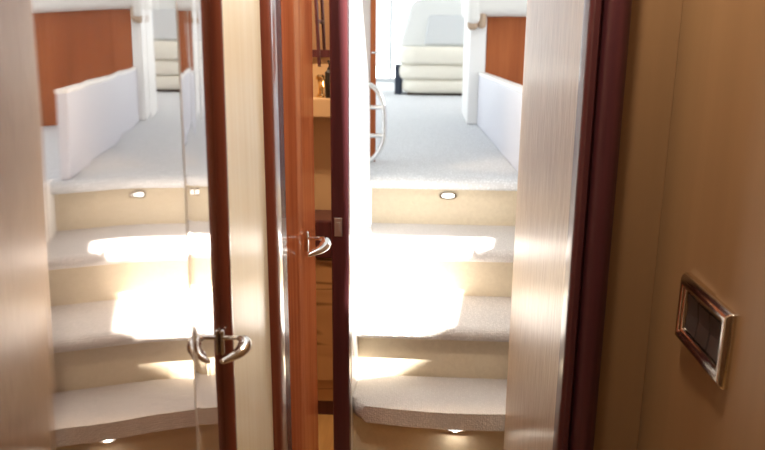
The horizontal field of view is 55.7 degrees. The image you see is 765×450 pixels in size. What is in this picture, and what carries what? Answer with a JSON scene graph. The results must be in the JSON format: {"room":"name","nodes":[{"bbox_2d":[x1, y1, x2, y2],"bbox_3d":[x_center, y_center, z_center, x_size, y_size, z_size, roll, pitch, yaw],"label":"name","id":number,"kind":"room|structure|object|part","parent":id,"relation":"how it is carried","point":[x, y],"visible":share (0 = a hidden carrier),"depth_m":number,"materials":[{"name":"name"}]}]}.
{"room":"ship interior","nodes":[
{"label":"ship interior","id":0,"kind":"room"},
{"bbox_2d":[222,0,273,449],"bbox_3d":[-0.254,0.030,1.181,0.075,2.050,0.262,1,14,3],"label":"wall","id":1,"kind":"structure","parent":0,"point":[241,18],"depth_m":1.17,"materials":[{"name":"beige wood"}]},
{"bbox_2d":[0,0,251,449],"bbox_3d":[-0.187,0.189,0.585,0.083,2.010,0.812,0,14,-4],"label":"door","id":2,"kind":"structure","parent":1,"relation":"in","point":[116,312],"depth_m":0.49,"materials":[{"name":"mirror glass"},{"name":"mahogany"},{"name":"metal"}]},
{"bbox_3d":[-0.212,0.154,0.957,0.006,0.036,0.011,0,14,-4],"label":"handle","id":3,"kind":"part","parent":2,"relation":"part of","materials":[{"name":"silver metal"}]},
{"bbox_3d":[-0.228,0.094,0.966,0.054,2.010,0.022,0,14,-4],"label":"edge moulding","id":4,"kind":"part","parent":2,"relation":"part of","materials":[{"name":"brown wood"}]},
{"bbox_3d":[-0.191,0.161,0.941,0.039,0.024,0.046,0,14,-4],"label":"lever","id":5,"kind":"part","parent":2,"relation":"part of","materials":[{"name":"silver metal"}]},
{"bbox_2d":[259,0,291,449],"bbox_3d":[-0.204,-0.013,1.356,0.030,2.050,0.104,1,14,3],"label":"trim","id":6,"kind":"structure","parent":1,"relation":"attached to","point":[270,10],"depth_m":1.33,"materials":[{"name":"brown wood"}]},
{"bbox_2d":[281,0,330,449],"bbox_3d":[-0.182,-0.082,1.719,0.106,1.990,0.624,1,14,1],"label":"door","id":7,"kind":"structure","parent":1,"relation":"in","point":[296,15],"depth_m":1.74,"materials":[{"name":"red wood"}]},
{"bbox_3d":[-0.191,0.042,1.829,0.009,0.057,0.016,1,14,1],"label":"handle","id":8,"kind":"part","parent":7,"relation":"part of","materials":[{"name":"silver metal"}]},
{"bbox_3d":[-0.160,0.053,1.802,0.062,0.038,0.073,1,14,1],"label":"lever","id":9,"kind":"part","parent":7,"relation":"part of","materials":[{"name":"silver metal"}]},
{"bbox_2d":[313,57,330,209],"bbox_3d":[-0.724,-0.337,2.652,1.225,2.050,0.050,1,14,3],"label":"wall","id":10,"kind":"structure","parent":0,"point":[322,144],"depth_m":2.61,"materials":[{"name":"beige wood"}]},
{"bbox_2d":[314,0,321,66],"bbox_3d":[-0.220,-0.875,2.407,0.032,0.680,0.067,1,14,3],"label":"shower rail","id":11,"kind":"object","parent":10,"relation":"attached to","point":[317,20],"visible":1,"depth_m":2.43,"materials":[{"name":"brown metal"}]},
{"bbox_2d":[312,0,329,56],"bbox_3d":[-0.460,-0.910,2.458,0.650,0.660,0.017,1,14,3],"label":"wall mirror","id":12,"kind":"object","parent":10,"relation":"attached to","point":[323,5],"visible":0.07,"depth_m":2.50,"materials":[{"name":"brown mirror"}]},
{"bbox_3d":[-0.460,-0.910,2.458,0.650,0.660,0.017,1,14,3],"label":"frame","id":13,"kind":"part","parent":12,"relation":"part of","materials":[{"name":"brown wood"}]},
{"bbox_2d":[313,96,329,117],"bbox_3d":[-0.531,-0.418,2.537,0.820,0.065,0.109,1,14,3],"label":"wall shelf","id":14,"kind":"object","parent":10,"relation":"attached to","point":[321,106],"visible":0.02,"depth_m":2.46,"materials":[{"name":"beige wood"}]},
{"bbox_2d":[316,75,324,97],"bbox_3d":[-0.204,-0.476,2.484,0.036,0.077,0.084,-5,15,-22],"label":"tap","id":15,"kind":"object","parent":14,"relation":"on","point":[321,78],"visible":0.98,"depth_m":2.50,"materials":[{"name":"gold metal"}]},
{"bbox_3d":[-0.213,-0.509,2.499,0.036,0.020,0.036,1,14,3],"label":"knob","id":16,"kind":"part","parent":15,"relation":"part of","materials":[{"name":"gold metal"}]},
{"bbox_3d":[-0.206,-0.485,2.474,0.014,0.038,0.073,-3,14,-12],"label":"spout","id":17,"kind":"part","parent":15,"relation":"part of","materials":[{"name":"gold metal"}]},
{"bbox_2d":[325,60,329,97],"bbox_3d":[-0.181,-0.498,2.469,0.032,0.128,0.042,1,14,3],"label":"soap dispenser","id":18,"kind":"object","parent":14,"relation":"on","point":[327,73],"visible":0.6,"depth_m":2.46,"materials":[{"name":"black plastic"}]},
{"bbox_2d":[318,414,333,449],"bbox_3d":[-0.487,1.155,0.998,1.960,0.050,3.920,1,14,3],"label":"floor","id":19,"kind":"structure","parent":0,"point":[325,422],"depth_m":2.58,"materials":[{"name":"brown wood"}]},
{"bbox_2d":[315,210,332,414],"bbox_3d":[-0.589,0.322,2.686,0.920,0.755,0.177,1,14,3],"label":"vanity cabinet","id":20,"kind":"object","parent":19,"relation":"on","point":[322,217],"visible":0.02,"depth_m":2.59,"materials":[{"name":"brown wood"}]},
{"bbox_2d":[315,210,331,257],"bbox_3d":[-0.587,0.021,2.612,0.920,0.135,0.177,1,14,3],"label":"countertop","id":21,"kind":"structure","parent":20,"relation":"on","point":[322,217],"depth_m":2.51,"materials":[{"name":"brown wood"}]},
{"bbox_3d":[-0.326,0.342,2.604,0.375,0.460,0.018,1,14,3],"label":"door","id":22,"kind":"part","parent":20,"relation":"part of","materials":[{"name":"brown wood"}]},
{"bbox_2d":[353,173,517,449],"bbox_3d":[0.256,0.309,2.577,0.658,0.845,0.842,1,14,3],"label":"staircase","id":23,"kind":"structure","parent":19,"relation":"on","point":[433,327],"depth_m":2.49,"materials":[{"name":"carpet"}]},
{"bbox_2d":[439,191,456,199],"bbox_3d":[0.261,-0.117,2.875,0.072,0.033,0.010,1,14,3],"label":"step light","id":24,"kind":"object","parent":23,"relation":"attached to","point":[448,195],"visible":1,"depth_m":2.87,"materials":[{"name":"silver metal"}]},
{"bbox_2d":[446,430,464,432],"bbox_3d":[0.233,0.649,2.318,0.072,0.033,0.010,1,14,3],"label":"step light","id":25,"kind":"object","parent":23,"relation":"attached to","point":[453,431],"visible":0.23,"depth_m":2.32,"materials":[{"name":"silver metal"}]},
{"bbox_2d":[350,0,369,449],"bbox_3d":[-0.097,-0.281,2.442,0.055,2.050,0.705,1,14,3],"label":"wall","id":26,"kind":"structure","parent":0,"point":[359,82],"depth_m":2.33,"materials":[{"name":"white paint"}]},
{"bbox_2d":[329,0,350,449],"bbox_3d":[-0.121,-0.190,2.076,0.052,2.050,0.051,1,14,3],"label":"trim","id":27,"kind":"structure","parent":26,"relation":"attached to","point":[339,10],"depth_m":2.10,"materials":[{"name":"brown wood"}]},
{"bbox_3d":[-0.129,0.007,2.102,0.022,0.055,0.006,1,14,3],"label":"strike plate","id":28,"kind":"part","parent":27,"relation":"part of","materials":[{"name":"silver metal"}]},
{"bbox_2d":[362,0,370,97],"bbox_3d":[-0.420,-1.173,3.030,0.751,1.805,0.040,1,14,3],"label":"wall","id":29,"kind":"structure","parent":0,"point":[366,4],"depth_m":3.07,"materials":[{"name":"white paint"}]},
{"bbox_2d":[370,0,380,161],"bbox_3d":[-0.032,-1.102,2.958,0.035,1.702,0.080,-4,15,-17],"label":"door","id":30,"kind":"structure","parent":29,"relation":"in","point":[373,52],"depth_m":3.07,"materials":[{"name":"brown wood"}]},
{"bbox_2d":[376,0,403,81],"bbox_3d":[0.652,-2.868,9.911,4.600,1.805,0.060,1,14,3],"label":"window","id":31,"kind":"structure","parent":0,"point":[390,79],"depth_m":10.03,"materials":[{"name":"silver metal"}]},
{"bbox_2d":[370,66,517,175],"bbox_3d":[0.647,-1.958,10.157,12.000,0.080,19.300,1,14,3],"label":"floor","id":32,"kind":"structure","parent":0,"point":[427,134],"depth_m":3.92,"materials":[{"name":"carpet"}]},
{"bbox_2d":[368,77,386,162],"bbox_3d":[-0.033,-0.434,3.043,0.104,0.370,0.026,1,14,3],"label":"grab rail","id":33,"kind":"object","parent":32,"relation":"on","point":[372,86],"visible":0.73,"depth_m":3.03,"materials":[{"name":"silver metal"}]},
{"bbox_2d":[395,64,401,93],"bbox_3d":[0.172,-1.554,7.707,0.070,0.304,0.300,1,14,3],"label":"box","id":34,"kind":"object","parent":32,"relation":"on","point":[398,80],"visible":0.89,"depth_m":7.57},
{"bbox_2d":[398,0,464,95],"bbox_3d":[1.187,-1.885,7.652,2.022,0.989,0.920,1,14,3],"label":"sofa","id":35,"kind":"object","parent":32,"relation":"on","point":[430,56],"visible":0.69,"depth_m":7.48,"materials":[{"name":"white"}]},
{"bbox_2d":[398,46,463,64],"bbox_3d":[1.186,-1.796,7.674,2.022,0.177,0.920,1,14,3],"label":"seat cushion","id":36,"kind":"object","parent":35,"relation":"on","point":[407,55],"depth_m":7.28,"materials":[{"name":"beige leather"}]},
{"bbox_3d":[1.208,-2.174,7.812,2.010,0.505,0.353,1,14,3],"label":"backrest","id":37,"kind":"part","parent":35,"relation":"part of","materials":[{"name":"white leather"}]},
{"bbox_3d":[1.277,-2.076,7.719,1.657,0.310,0.178,1,14,3],"label":"panel","id":38,"kind":"part","parent":35,"relation":"part of","materials":[{"name":"grey leather"}]},
{"bbox_2d":[462,0,526,123],"bbox_3d":[1.148,-1.395,4.908,1.192,1.354,0.978,1,14,3],"label":"wall","id":39,"kind":"structure","parent":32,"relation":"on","point":[494,30],"depth_m":4.62,"materials":[{"name":"white"}]},
{"bbox_2d":[462,0,526,18],"bbox_3d":[1.151,-1.531,4.878,1.188,0.275,0.970,1,14,3],"label":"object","id":40,"kind":"object","parent":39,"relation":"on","point":[471,9],"depth_m":4.46,"materials":[{"name":"white leather"}]},
{"bbox_2d":[477,72,522,171],"bbox_3d":[0.600,-0.581,3.725,0.050,0.335,2.000,1,14,2],"label":"wall","id":41,"kind":"structure","parent":0,"point":[499,108],"depth_m":3.46,"materials":[{"name":"white paint"}]},
{"bbox_2d":[503,0,583,449],"bbox_3d":[0.353,0.193,1.689,0.014,1.500,0.745,1,14,3],"label":"wall","id":42,"kind":"structure","parent":0,"point":[553,35],"depth_m":1.56,"materials":[{"name":"beige wood"}]},
{"bbox_2d":[594,0,682,449],"bbox_3d":[0.430,0.016,1.258,0.082,2.050,0.055,1,14,3],"label":"wall","id":43,"kind":"structure","parent":0,"point":[654,33],"depth_m":1.22,"materials":[{"name":"brown wood"}]},
{"bbox_2d":[552,0,631,449],"bbox_3d":[0.353,0.023,1.229,0.066,2.050,0.062,1,14,3],"label":"trim","id":44,"kind":"structure","parent":43,"relation":"attached to","point":[606,23],"depth_m":1.20,"materials":[{"name":"brown wood"}]},
{"bbox_2d":[637,0,764,449],"bbox_3d":[0.422,0.319,0.036,0.068,2.050,2.530,1,14,3],"label":"wall","id":45,"kind":"structure","parent":0,"point":[712,222],"depth_m":1.00,"materials":[{"name":"brown wood"}]},
{"bbox_2d":[675,272,736,389],"bbox_3d":[0.448,0.142,1.006,0.020,0.104,0.178,1,14,3],"label":"light switch","id":46,"kind":"object","parent":45,"relation":"attached to","point":[706,326],"visible":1,"depth_m":0.99,"materials":[{"name":"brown metal"}]}
]}

